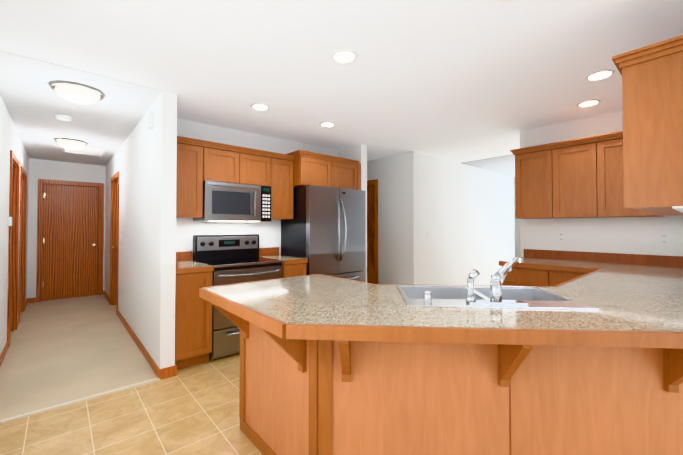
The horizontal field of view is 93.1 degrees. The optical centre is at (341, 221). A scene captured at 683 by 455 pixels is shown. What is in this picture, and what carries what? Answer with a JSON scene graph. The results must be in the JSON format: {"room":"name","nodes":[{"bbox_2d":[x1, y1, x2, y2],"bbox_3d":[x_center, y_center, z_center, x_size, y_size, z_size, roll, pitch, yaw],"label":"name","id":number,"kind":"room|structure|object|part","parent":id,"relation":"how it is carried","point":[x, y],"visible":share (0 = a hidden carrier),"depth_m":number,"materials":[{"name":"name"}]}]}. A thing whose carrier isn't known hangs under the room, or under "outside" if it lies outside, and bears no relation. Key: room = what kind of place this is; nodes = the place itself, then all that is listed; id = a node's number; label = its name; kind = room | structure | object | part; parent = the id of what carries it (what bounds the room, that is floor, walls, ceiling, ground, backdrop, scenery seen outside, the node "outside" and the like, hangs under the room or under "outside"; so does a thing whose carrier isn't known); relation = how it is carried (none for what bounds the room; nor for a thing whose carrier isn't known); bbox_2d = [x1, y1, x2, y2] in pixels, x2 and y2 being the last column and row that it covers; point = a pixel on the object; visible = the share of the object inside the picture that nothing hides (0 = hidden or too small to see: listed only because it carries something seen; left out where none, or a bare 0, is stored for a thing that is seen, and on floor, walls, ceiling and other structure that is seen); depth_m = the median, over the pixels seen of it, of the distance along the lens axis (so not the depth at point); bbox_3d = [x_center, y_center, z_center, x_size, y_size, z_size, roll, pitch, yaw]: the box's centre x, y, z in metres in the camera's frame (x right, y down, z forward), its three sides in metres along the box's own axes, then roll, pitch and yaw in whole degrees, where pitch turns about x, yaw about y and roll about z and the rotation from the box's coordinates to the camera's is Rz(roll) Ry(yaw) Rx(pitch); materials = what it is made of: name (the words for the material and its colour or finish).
{"room":"kitchen","nodes":[
{"label":"kitchen","id":0,"kind":"room"},
{"bbox_2d":[0,95,28,354],"bbox_3d":[-1.744,0.079,1.298,0.115,2.440,11.065,1,-1,-41],"label":"wall","id":1,"kind":"structure","parent":0,"point":[10,139],"depth_m":3.20,"materials":[{"name":"white paint"}]},
{"bbox_2d":[0,341,7,366],"bbox_3d":[-0.773,1.240,0.263,0.012,0.085,8.255,1,-1,-41],"label":"baseboard","id":2,"kind":"structure","parent":1,"relation":"attached to","point":[5,349],"depth_m":3.10,"materials":[{"name":"brown wood"}]},
{"bbox_2d":[7,217,11,225],"bbox_3d":[-3.429,-0.006,3.343,0.028,0.095,0.100,1,-1,-41],"label":"light switch","id":3,"kind":"object","parent":1,"relation":"attached to","point":[9,221],"visible":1,"depth_m":3.31,"materials":[{"name":"white plastic"}]},
{"bbox_2d":[7,150,19,347],"bbox_3d":[-3.826,0.292,3.682,0.151,2.090,0.880,1,-1,-41],"label":"door frame","id":4,"kind":"structure","parent":1,"relation":"attached to","point":[13,252],"depth_m":3.98,"materials":[{"name":"brown wood"}]},
{"bbox_2d":[18,166,26,322],"bbox_3d":[-4.601,0.306,4.571,0.151,2.090,0.880,1,-1,-41],"label":"door frame","id":5,"kind":"structure","parent":1,"relation":"attached to","point":[22,240],"depth_m":4.87,"materials":[{"name":"brown wood"}]},
{"bbox_2d":[27,158,105,297],"bbox_3d":[-4.901,0.151,5.808,1.280,2.440,0.115,1,-1,-41],"label":"wall","id":6,"kind":"structure","parent":0,"point":[55,170],"depth_m":5.54,"materials":[{"name":"white paint"}]},
{"bbox_2d":[36,179,103,301],"bbox_3d":[-4.867,0.321,5.835,0.910,2.100,0.147,1,-1,-41],"label":"door frame","id":7,"kind":"structure","parent":6,"relation":"attached to","point":[40,237],"depth_m":5.63,"materials":[{"name":"brown wood"}]},
{"bbox_2d":[43,184,98,300],"bbox_3d":[-4.835,0.355,5.789,0.762,2.008,0.110,1,-1,-41],"label":"door","id":8,"kind":"structure","parent":6,"relation":"in","point":[70,254],"depth_m":5.79,"materials":[{"name":"brown wood"}]},
{"bbox_2d":[0,295,262,454],"bbox_3d":[0.979,1.365,3.873,10.600,0.050,11.400,1,-1,-41],"label":"floor","id":9,"kind":"structure","parent":0,"point":[192,410],"depth_m":2.10,"materials":[{"name":"beige tile"}]},
{"bbox_2d":[0,294,159,424],"bbox_3d":[-3.386,1.336,4.050,1.050,0.015,4.498,1,-1,-41],"label":"carpet floor","id":10,"kind":"structure","parent":9,"relation":"on","point":[60,353],"depth_m":3.09,"materials":[{"name":"beige"}]},
{"bbox_2d":[193,234,282,360],"bbox_3d":[-1.113,0.739,3.502,0.745,1.190,0.696,1,-1,-41],"label":"range","id":11,"kind":"object","parent":9,"relation":"on","point":[234,259],"visible":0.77,"depth_m":3.37,"materials":[{"name":"silver metal"}]},
{"bbox_3d":[-0.919,1.158,3.273,0.737,0.245,0.083,1,-1,-41],"label":"drawer","id":12,"kind":"part","parent":11,"relation":"part of","materials":[{"name":"silver metal"}]},
{"bbox_3d":[-0.915,0.747,3.275,0.737,0.548,0.095,1,-1,-41],"label":"door","id":13,"kind":"part","parent":11,"relation":"part of","materials":[{"name":"silver metal"}]},
{"bbox_2d":[175,247,307,368],"bbox_3d":[-1.133,0.827,3.510,1.393,1.015,0.664,1,-1,-41],"label":"base cabinet","id":14,"kind":"object","parent":9,"relation":"on","point":[193,327],"visible":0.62,"depth_m":2.95,"materials":[{"name":"brown wood"}]},
{"bbox_2d":[281,185,365,281],"bbox_3d":[-0.214,0.462,4.260,0.920,1.768,0.710,1,-1,-41],"label":"fridge","id":15,"kind":"object","parent":9,"relation":"on","point":[323,231],"visible":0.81,"depth_m":3.98,"materials":[{"name":"silver metal"}]},
{"bbox_2d":[235,257,538,454],"bbox_3d":[0.903,0.866,2.821,3.347,0.915,0.878,1,-1,-41],"label":"base cabinet","id":16,"kind":"object","parent":9,"relation":"on","point":[271,364],"depth_m":1.81,"materials":[{"name":"wood"}]},
{"bbox_2d":[303,257,682,454],"bbox_3d":[1.522,0.855,2.110,3.347,0.915,1.253,1,-1,-41],"label":"base cabinet","id":17,"kind":"object","parent":9,"relation":"on","point":[541,352],"depth_m":1.39,"materials":[{"name":"wood"}]},
{"bbox_2d":[203,285,478,408],"bbox_3d":[0.163,0.415,1.733,1.238,0.051,1.576,1,-1,-41],"label":"countertop","id":18,"kind":"structure","parent":17,"relation":"on","point":[430,374],"depth_m":1.42,"materials":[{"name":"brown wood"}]},
{"bbox_2d":[424,256,527,304],"bbox_3d":[0.658,0.270,1.544,0.418,0.221,0.352,1,-1,-41],"label":"faucet","id":19,"kind":"object","parent":18,"relation":"on","point":[496,281],"depth_m":1.51,"materials":[{"name":"silver metal"}]},
{"bbox_2d":[396,285,598,309],"bbox_3d":[0.732,0.483,1.705,0.957,0.200,0.957,1,-1,-41],"label":"sink","id":20,"kind":"object","parent":18,"relation":"in","point":[444,297],"depth_m":1.65,"materials":[{"name":"silver metal"}]},
{"bbox_2d":[104,91,176,368],"bbox_3d":[-2.953,0.129,4.459,0.115,2.440,4.480,1,-1,-41],"label":"wall","id":21,"kind":"structure","parent":0,"point":[143,160],"depth_m":3.08,"materials":[{"name":"white paint"}]},
{"bbox_2d":[103,290,109,302],"bbox_3d":[-4.145,1.327,5.705,0.020,0.085,1.005,1,-1,-41],"label":"baseboard","id":22,"kind":"structure","parent":21,"relation":"attached to","point":[105,294],"depth_m":5.70,"materials":[{"name":"brown wood"}]},
{"bbox_2d":[110,171,119,314],"bbox_3d":[-3.470,0.314,5.053,0.151,2.090,0.880,1,-1,-41],"label":"door frame","id":23,"kind":"structure","parent":21,"relation":"attached to","point":[114,240],"depth_m":5.29,"materials":[{"name":"brown wood"}]},
{"bbox_2d":[117,310,165,379],"bbox_3d":[-2.363,1.295,3.690,0.042,0.085,2.597,1,-1,-41],"label":"baseboard","id":24,"kind":"structure","parent":21,"relation":"attached to","point":[160,373],"depth_m":3.15,"materials":[{"name":"brown wood"}]},
{"bbox_2d":[146,111,153,129],"bbox_3d":[-1.786,-0.946,3.012,0.048,0.145,0.120,1,-1,-41],"label":"door chime","id":25,"kind":"object","parent":21,"relation":"attached to","point":[149,120],"visible":1,"depth_m":2.97,"materials":[{"name":"white plastic"}]},
{"bbox_2d":[176,118,347,260],"bbox_3d":[-0.959,0.125,4.199,2.550,2.440,0.150,1,-1,-41],"label":"wall","id":26,"kind":"structure","parent":0,"point":[268,232],"depth_m":3.86,"materials":[{"name":"white paint"}]},
{"bbox_2d":[193,181,270,221],"bbox_3d":[-1.198,-0.205,3.615,0.745,0.407,0.444,1,-1,-41],"label":"microwave","id":27,"kind":"object","parent":26,"relation":"attached to","point":[228,202],"visible":1,"depth_m":3.46,"materials":[{"name":"silver metal"}]},
{"bbox_2d":[176,136,360,219],"bbox_3d":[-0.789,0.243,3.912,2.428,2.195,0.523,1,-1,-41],"label":"upper cabinet","id":28,"kind":"object","parent":26,"relation":"attached to","point":[199,162],"visible":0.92,"depth_m":3.65,"materials":[{"name":"brown wood"}]},
{"bbox_2d":[287,150,360,189],"bbox_3d":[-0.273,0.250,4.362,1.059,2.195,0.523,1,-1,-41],"label":"upper cabinet","id":29,"kind":"object","parent":28,"relation":"attached to","point":[306,167],"depth_m":4.11,"materials":[{"name":"brown wood"}]},
{"bbox_2d":[259,247,307,277],"bbox_3d":[-0.723,0.833,3.866,0.307,1.015,0.664,1,-1,-41],"label":"base cabinet","id":30,"kind":"object","parent":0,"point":[291,266],"depth_m":3.68,"materials":[{"name":"brown wood"}]},
{"bbox_2d":[0,0,682,176],"bbox_3d":[0.979,-1.121,3.913,10.600,0.056,11.400,1,-1,-41],"label":"ceiling","id":31,"kind":"structure","parent":0,"point":[482,84],"depth_m":2.35,"materials":[{"name":"white paint"}]},
{"bbox_2d":[55,114,71,120],"bbox_3d":[-2.913,-1.091,3.385,0.136,0.032,0.136,1,-1,-41],"label":"smoke detector","id":32,"kind":"object","parent":31,"relation":"attached to","point":[63,117],"visible":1,"depth_m":3.36,"materials":[{"name":"white plastic"}]},
{"bbox_2d":[54,138,87,149],"bbox_3d":[-3.653,-1.031,4.371,0.350,0.122,0.350,1,-1,-41],"label":"light","id":33,"kind":"object","parent":31,"relation":"attached to","point":[70,144],"visible":1,"depth_m":4.28,"materials":[{"name":"white glass"}]},
{"bbox_2d":[51,81,103,103],"bbox_3d":[-2.227,-1.057,2.735,0.350,0.122,0.350,1,-1,-41],"label":"light","id":34,"kind":"object","parent":31,"relation":"attached to","point":[77,93],"visible":1,"depth_m":2.65,"materials":[{"name":"white glass"}]},
{"bbox_2d":[62,147,105,156],"bbox_3d":[-3.907,-1.075,4.907,0.500,0.016,0.600,1,-1,-41],"label":"ceiling vent","id":35,"kind":"object","parent":31,"relation":"in","point":[91,151],"visible":0.79,"depth_m":4.91,"materials":[{"name":"white plastic"}]},
{"bbox_2d":[250,103,269,110],"bbox_3d":[-0.783,-1.107,3.119,0.184,0.008,0.184,1,-1,-41],"label":"recessed light","id":36,"kind":"object","parent":31,"relation":"in","point":[260,106],"visible":0.98,"depth_m":3.10,"materials":[{"name":"white plastic"}]},
{"bbox_2d":[319,122,335,126],"bbox_3d":[-0.159,-1.099,3.650,0.184,0.008,0.184,1,-1,-41],"label":"recessed light","id":37,"kind":"object","parent":31,"relation":"in","point":[327,124],"visible":0.96,"depth_m":3.63,"materials":[{"name":"white plastic"}]},
{"bbox_2d":[331,49,357,63],"bbox_3d":[0.018,-1.122,2.199,0.184,0.008,0.184,1,-1,-41],"label":"recessed light","id":38,"kind":"object","parent":31,"relation":"in","point":[343,56],"visible":1,"depth_m":2.19,"materials":[{"name":"white plastic"}]},
{"bbox_2d":[576,99,600,106],"bbox_3d":[2.315,-1.109,3.034,0.184,0.008,0.184,1,-1,-41],"label":"recessed light","id":39,"kind":"object","parent":31,"relation":"in","point":[588,103],"visible":1,"depth_m":3.02,"materials":[{"name":"white plastic"}]},
{"bbox_2d":[585,69,614,80],"bbox_3d":[1.972,-1.118,2.469,0.184,0.008,0.184,1,-1,-41],"label":"recessed light","id":40,"kind":"object","parent":31,"relation":"in","point":[600,75],"visible":0.94,"depth_m":2.46,"materials":[{"name":"white plastic"}]},
{"bbox_2d":[360,145,366,281],"bbox_3d":[0.324,0.131,4.581,0.115,2.440,0.002,1,-1,-41],"label":"wall","id":41,"kind":"structure","parent":0,"point":[363,149],"depth_m":4.60,"materials":[{"name":"white paint"}]},
{"bbox_2d":[367,151,417,283],"bbox_3d":[0.486,0.149,5.718,0.115,2.440,2.000,1,-1,-41],"label":"wall","id":42,"kind":"structure","parent":0,"point":[396,176],"depth_m":5.17,"materials":[{"name":"white paint"}]},
{"bbox_2d":[367,185,374,283],"bbox_3d":[0.319,0.360,5.819,0.110,1.998,0.782,1,-1,-41],"label":"pantry door","id":43,"kind":"structure","parent":42,"relation":"in","point":[370,233],"depth_m":5.63,"materials":[{"name":"brown wood"}]},
{"bbox_2d":[367,179,377,283],"bbox_3d":[0.358,0.327,5.862,0.147,2.090,0.930,1,-1,-41],"label":"door frame","id":44,"kind":"structure","parent":42,"relation":"attached to","point":[373,182],"depth_m":5.49,"materials":[{"name":"brown wood"}]},
{"bbox_2d":[418,152,520,284],"bbox_3d":[2.738,0.161,6.429,4.215,2.440,0.115,1,-1,-41],"label":"wall","id":45,"kind":"structure","parent":0,"point":[467,218],"depth_m":5.89,"materials":[{"name":"white paint"}]},
{"bbox_2d":[520,111,682,256],"bbox_3d":[2.758,0.112,3.340,0.115,2.440,1.650,1,-1,-41],"label":"wall","id":46,"kind":"structure","parent":0,"point":[630,235],"depth_m":3.38,"materials":[{"name":"white paint"}]},
{"bbox_2d":[514,145,541,218],"bbox_3d":[2.226,-0.425,3.596,0.359,0.772,0.428,1,-1,-41],"label":"upper cabinet","id":47,"kind":"object","parent":46,"relation":"attached to","point":[528,160],"depth_m":3.54,"materials":[{"name":"brown wood"}]},
{"bbox_2d":[557,232,564,241],"bbox_3d":[2.448,0.166,3.600,0.009,0.115,0.072,1,-1,-41],"label":"electrical outlet","id":48,"kind":"object","parent":46,"relation":"attached to","point":[561,236],"visible":1,"depth_m":3.60,"materials":[{"name":"white plastic"}]},
{"bbox_2d":[542,137,585,218],"bbox_3d":[2.448,-0.429,3.341,0.359,0.772,0.490,1,-1,-41],"label":"upper cabinet","id":49,"kind":"object","parent":46,"relation":"attached to","point":[563,162],"depth_m":3.29,"materials":[{"name":"brown wood"}]},
{"bbox_2d":[586,132,641,217],"bbox_3d":[2.682,-0.434,3.042,0.399,0.772,0.507,1,-1,-41],"label":"upper cabinet","id":50,"kind":"object","parent":46,"relation":"attached to","point":[601,150],"depth_m":3.05,"materials":[{"name":"brown wood"}]},
{"bbox_2d":[618,35,682,214],"bbox_3d":[1.708,-0.448,1.689,0.494,0.757,0.293,1,-1,-41],"label":"upper cabinet","id":51,"kind":"object","parent":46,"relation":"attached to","point":[634,168],"depth_m":1.56,"materials":[{"name":"brown wood"}]},
{"bbox_2d":[642,215,674,216],"bbox_3d":[2.619,-0.435,2.527,0.492,0.757,0.360,1,-1,-41],"label":"upper cabinet","id":52,"kind":"object","parent":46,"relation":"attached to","point":[642,215],"depth_m":2.84,"materials":[{"name":"brown wood"}]},
{"bbox_2d":[659,233,669,244],"bbox_3d":[2.981,0.156,2.988,0.009,0.115,0.072,1,-1,-41],"label":"electrical outlet","id":53,"kind":"object","parent":46,"relation":"attached to","point":[664,238],"visible":1,"depth_m":2.98,"materials":[{"name":"white plastic"}]},
{"bbox_2d":[666,211,682,214],"bbox_3d":[2.011,-0.444,1.954,0.552,0.757,0.293,1,-1,-41],"label":"upper cabinet","id":54,"kind":"object","parent":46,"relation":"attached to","point":[667,212],"depth_m":2.22,"materials":[{"name":"brown wood"}]}
]}

